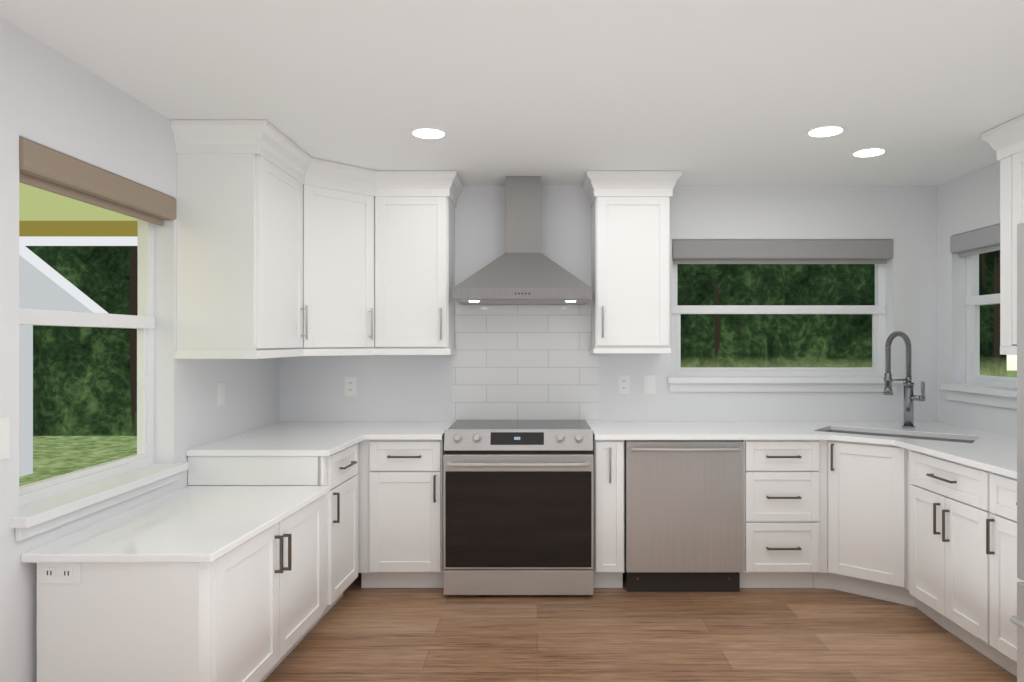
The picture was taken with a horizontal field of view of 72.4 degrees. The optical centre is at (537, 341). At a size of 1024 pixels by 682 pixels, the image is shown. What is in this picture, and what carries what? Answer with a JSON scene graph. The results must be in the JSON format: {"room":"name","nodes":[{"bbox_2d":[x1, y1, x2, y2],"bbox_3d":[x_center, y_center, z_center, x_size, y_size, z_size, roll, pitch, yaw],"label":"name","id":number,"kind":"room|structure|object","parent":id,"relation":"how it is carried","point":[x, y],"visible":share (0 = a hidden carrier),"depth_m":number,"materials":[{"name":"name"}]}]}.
{"room":"kitchen","nodes":[
{"label":"kitchen","id":0,"kind":"room"},
{"bbox_2d":[0,17,278,681],"bbox_3d":[-1.765,0.202,1.190,0.150,2.450,6.780,0,0,0],"label":"wall","id":1,"kind":"structure","parent":0,"point":[51,98],"depth_m":2.63,"materials":[{"name":"white paint"}]},
{"bbox_2d":[0,418,8,459],"bbox_3d":[-1.687,0.307,2.170,0.006,0.130,0.120,0,0,0],"label":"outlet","id":2,"kind":"object","parent":1,"relation":"attached to","point":[4,422],"depth_m":2.21,"materials":[{"name":"white plastic"}]},
{"bbox_2d":[19,182,137,245],"bbox_3d":[-4.385,-0.898,2.315,5.030,0.250,6.630,0,0,0],"label":"porch roof","id":3,"kind":"object","parent":1,"relation":"attached to","point":[47,218],"depth_m":5.46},
{"bbox_2d":[11,137,187,540],"bbox_3d":[-1.735,-0.015,2.765,0.190,1.318,1.040,0,0,0],"label":"window","id":4,"kind":"structure","parent":1,"relation":"in","point":[50,503],"depth_m":2.77,"materials":[{"name":"white"}]},
{"bbox_2d":[218,382,224,405],"bbox_3d":[-1.686,0.279,3.730,0.009,0.120,0.070,0,0,0],"label":"outlet","id":5,"kind":"object","parent":1,"relation":"attached to","point":[221,386],"depth_m":3.72,"materials":[{"name":"white plastic"}]},
{"bbox_2d":[170,120,317,358],"bbox_3d":[-1.465,-0.471,3.898,0.450,1.100,1.362,0,0,0],"label":"upper cabinet","id":6,"kind":"object","parent":1,"relation":"attached to","point":[287,247],"depth_m":3.27,"materials":[{"name":"white wood"}]},
{"bbox_2d":[0,0,1023,185],"bbox_3d":[0.466,-1.073,1.190,4.612,0.100,7.080,0,0,0],"label":"ceiling","id":7,"kind":"structure","parent":0,"point":[695,92],"depth_m":2.72,"materials":[{"name":"white paint"}]},
{"bbox_2d":[410,127,447,138],"bbox_3d":[-0.532,-1.021,3.425,0.183,0.006,0.183,0,0,-45],"label":"recessed light","id":8,"kind":"object","parent":7,"relation":"in","point":[437,133],"depth_m":3.41,"materials":[{"name":"white plastic"}]},
{"bbox_2d":[805,125,845,136],"bbox_3d":[1.400,-1.021,3.393,0.183,0.006,0.183,0,0,-45],"label":"recessed light","id":9,"kind":"object","parent":7,"relation":"in","point":[830,130],"depth_m":3.38,"materials":[{"name":"white"}]},
{"bbox_2d":[850,147,887,156],"bbox_3d":[1.790,-1.021,3.772,0.183,0.006,0.183,0,0,-45],"label":"recessed light","id":10,"kind":"object","parent":7,"relation":"in","point":[867,152],"depth_m":3.76,"materials":[{"name":"white plastic"}]},
{"bbox_2d":[279,186,936,474],"bbox_3d":[0.466,0.202,4.655,4.612,2.450,0.150,0,0,0],"label":"wall","id":11,"kind":"structure","parent":0,"point":[403,388],"depth_m":4.58,"materials":[{"name":"white paint"}]},
{"bbox_2d":[345,377,355,395],"bbox_3d":[-1.223,0.291,4.575,0.076,0.120,0.009,0,0,0],"label":"outlet","id":12,"kind":"object","parent":11,"relation":"attached to","point":[350,382],"depth_m":4.57,"materials":[{"name":"white plastic"}]},
{"bbox_2d":[318,159,463,355],"bbox_3d":[-0.861,-0.471,4.228,0.757,1.100,0.704,0,0,0],"label":"upper cabinet","id":13,"kind":"object","parent":11,"relation":"attached to","point":[386,239],"depth_m":4.23,"materials":[{"name":"white wood"}]},
{"bbox_2d":[453,176,591,304],"bbox_3d":[-0.088,-0.629,4.329,0.814,0.784,0.502,0,0,0],"label":"range hood","id":14,"kind":"object","parent":11,"relation":"attached to","point":[523,270],"visible":1,"depth_m":4.21,"materials":[{"name":"silver metal"}]},
{"bbox_2d":[452,305,598,421],"bbox_3d":[-0.077,0.140,4.576,0.957,0.763,0.008,0,0,0],"label":"tile backsplash","id":15,"kind":"structure","parent":11,"relation":"attached to","point":[525,362],"depth_m":4.57,"materials":[{"name":"white tile"}]},
{"bbox_2d":[618,375,629,393],"bbox_3d":[0.568,0.279,4.575,0.076,0.120,0.009,0,0,0],"label":"outlet","id":16,"kind":"object","parent":11,"relation":"attached to","point":[623,384],"depth_m":4.57,"materials":[{"name":"white plastic"}]},
{"bbox_2d":[582,171,681,352],"bbox_3d":[0.580,-0.476,4.376,0.568,1.091,0.408,0,0,0],"label":"upper cabinet","id":17,"kind":"object","parent":11,"relation":"attached to","point":[630,257],"visible":1,"depth_m":4.24,"materials":[{"name":"white wood"}]},
{"bbox_2d":[644,375,655,393],"bbox_3d":[0.736,0.279,4.575,0.076,0.120,0.009,0,0,0],"label":"light switch","id":18,"kind":"object","parent":11,"relation":"attached to","point":[649,380],"depth_m":4.57,"materials":[{"name":"white plastic"}]},
{"bbox_2d":[667,239,901,391],"bbox_3d":[1.607,-0.174,4.625,1.515,0.999,0.190,0,0,0],"label":"window","id":19,"kind":"structure","parent":11,"relation":"in","point":[878,253],"depth_m":4.57,"materials":[{"name":"white wood"}]},
{"bbox_2d":[263,566,1016,681],"bbox_3d":[0.466,1.452,1.190,4.612,0.050,7.080,0,0,0],"label":"floor","id":20,"kind":"structure","parent":0,"point":[357,633],"depth_m":3.34,"materials":[{"name":"wood"}]},
{"bbox_2d":[37,495,323,681],"bbox_3d":[-1.327,1.075,2.839,0.605,0.702,1.093,0,0,4],"label":"base cabinet","id":21,"kind":"object","parent":20,"relation":"on","point":[251,610],"visible":0.9,"depth_m":2.32,"materials":[{"name":"white wood"}]},
{"bbox_2d":[21,486,329,562],"bbox_3d":[-1.345,0.709,2.829,0.691,0.028,1.091,0,0,0],"label":"countertop","id":22,"kind":"structure","parent":21,"relation":"on","point":[198,524],"depth_m":2.62,"materials":[{"name":"white stone"}]},
{"bbox_2d":[188,443,357,636],"bbox_3d":[-1.328,0.989,3.665,0.718,0.876,0.586,0,0,0],"label":"base cabinet","id":23,"kind":"object","parent":20,"relation":"on","point":[337,472],"visible":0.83,"depth_m":3.45,"materials":[{"name":"white wood"}]},
{"bbox_2d":[186,422,453,455],"bbox_3d":[-1.113,0.536,3.970,1.155,0.028,1.220,0,0,0],"label":"countertop","id":24,"kind":"structure","parent":23,"relation":"on","point":[303,439],"depth_m":3.89,"materials":[{"name":"white stone"}]},
{"bbox_2d":[358,438,444,587],"bbox_3d":[-0.779,0.989,4.237,0.482,0.876,0.637,0,0,0],"label":"base cabinet","id":25,"kind":"object","parent":20,"relation":"on","point":[400,513],"visible":0.96,"depth_m":3.96,"materials":[{"name":"white wood"}]},
{"bbox_2d":[443,420,593,594],"bbox_3d":[-0.104,0.955,4.186,0.843,0.920,0.738,0,0,0],"label":"range","id":26,"kind":"object","parent":20,"relation":"on","point":[518,507],"visible":1,"depth_m":3.88,"materials":[{"name":"silver metal"}]},
{"bbox_2d":[593,437,623,587],"bbox_3d":[0.410,0.989,4.234,0.170,0.876,0.641,0,0,0],"label":"base cabinet","id":27,"kind":"object","parent":20,"relation":"on","point":[608,569],"visible":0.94,"depth_m":3.96,"materials":[{"name":"white wood"}]},
{"bbox_2d":[624,440,743,591],"bbox_3d":[0.835,0.989,4.216,0.667,0.875,0.648,0,0,0],"label":"dishwasher","id":28,"kind":"object","parent":20,"relation":"on","point":[683,515],"visible":0.85,"depth_m":3.94,"materials":[{"name":"silver metal"}]},
{"bbox_2d":[740,440,818,587],"bbox_3d":[1.386,0.989,4.237,0.428,0.876,0.637,0,0,0],"label":"base cabinet","id":29,"kind":"object","parent":20,"relation":"on","point":[781,513],"visible":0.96,"depth_m":3.96,"materials":[{"name":"white wood"}]},
{"bbox_2d":[813,440,941,625],"bbox_3d":[1.829,0.989,3.785,0.454,0.876,0.570,0,0,0],"label":"base cabinet","id":30,"kind":"object","parent":20,"relation":"on","point":[863,519],"visible":0.75,"depth_m":3.84,"materials":[{"name":"white wood"}]},
{"bbox_2d":[909,451,968,644],"bbox_3d":[2.262,0.989,3.248,0.682,0.876,0.616,0,0,0],"label":"base cabinet","id":31,"kind":"object","parent":20,"relation":"on","point":[963,579],"depth_m":3.34,"materials":[{"name":"white wood"}]},
{"bbox_2d":[587,422,1016,478],"bbox_3d":[1.472,0.536,3.340,2.300,0.028,2.480,0,0,0],"label":"countertop","id":32,"kind":"structure","parent":31,"relation":"on","point":[991,452],"depth_m":3.94,"materials":[{"name":"white stone"}]},
{"bbox_2d":[825,430,973,442],"bbox_3d":[2.035,0.660,3.985,0.816,0.220,0.356,0,0,39],"label":"sink basin","id":33,"kind":"object","parent":32,"relation":"in","point":[904,436],"visible":0.06,"depth_m":4.11,"materials":[{"name":"metal"}]},
{"bbox_2d":[883,331,925,427],"bbox_3d":[2.194,0.228,4.218,0.242,0.587,0.136,0,0,0],"label":"pull-down faucet","id":34,"kind":"object","parent":32,"relation":"on","point":[910,397],"visible":1,"depth_m":4.22,"materials":[{"name":"silver metal"}]},
{"bbox_2d":[969,466,1023,676],"bbox_3d":[2.262,0.989,2.735,0.682,0.876,0.670,0,0,0],"label":"base cabinet","id":35,"kind":"object","parent":20,"relation":"on","point":[993,579],"depth_m":2.98,"materials":[{"name":"white wood"}]},
{"bbox_2d":[1010,222,1023,681],"bbox_3d":[1.972,0.526,1.571,1.199,1.760,1.043,0,0,0],"label":"refrigerator","id":36,"kind":"object","parent":20,"relation":"on","point":[1018,620],"visible":1,"depth_m":2.08,"materials":[{"name":"silver metal"}]},
{"bbox_2d":[937,161,1016,436],"bbox_3d":[2.697,0.202,1.190,0.150,2.450,6.780,0,0,0],"label":"wall","id":37,"kind":"structure","parent":0,"point":[968,202],"depth_m":4.42,"materials":[{"name":"white paint"}]},
{"bbox_2d":[941,223,1016,408],"bbox_3d":[2.667,-0.153,3.920,0.190,1.040,1.070,0,0,0],"label":"window","id":38,"kind":"structure","parent":37,"relation":"in","point":[977,387],"depth_m":4.26,"materials":[{"name":"white wood"}]},
{"bbox_2d":[981,114,1023,354],"bbox_3d":[2.389,-0.480,2.799,0.417,1.083,1.278,0,0,0],"label":"upper cabinet","id":39,"kind":"object","parent":37,"relation":"attached to","point":[1005,141],"visible":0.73,"depth_m":3.31,"materials":[{"name":"white wood"}]},
{"label":"outside","id":40,"kind":"structure","parent":0,"visible":0},
{"bbox_2d":[19,371,1016,485],"bbox_3d":[0.466,1.851,6.190,84.312,0.050,76.780,0,0,0],"label":"ground","id":41,"kind":"structure","parent":40,"point":[53,456],"depth_m":11.54,"materials":[{"name":"green plant"}]},
{"bbox_2d":[19,246,108,476],"bbox_3d":[-8.485,-0.274,7.150,3.030,4.200,8.700,0,0,0],"label":"house","id":42,"kind":"structure","parent":41,"relation":"on","point":[44,285],"depth_m":9.65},
{"bbox_2d":[26,246,1006,435],"bbox_3d":[-1.534,-5.373,13.730,21.312,14.400,0.300,0,0,0],"label":"trees","id":43,"kind":"object","parent":41,"relation":"on","point":[84,381],"depth_m":13.58,"materials":[{"name":"green plant"}]}
]}

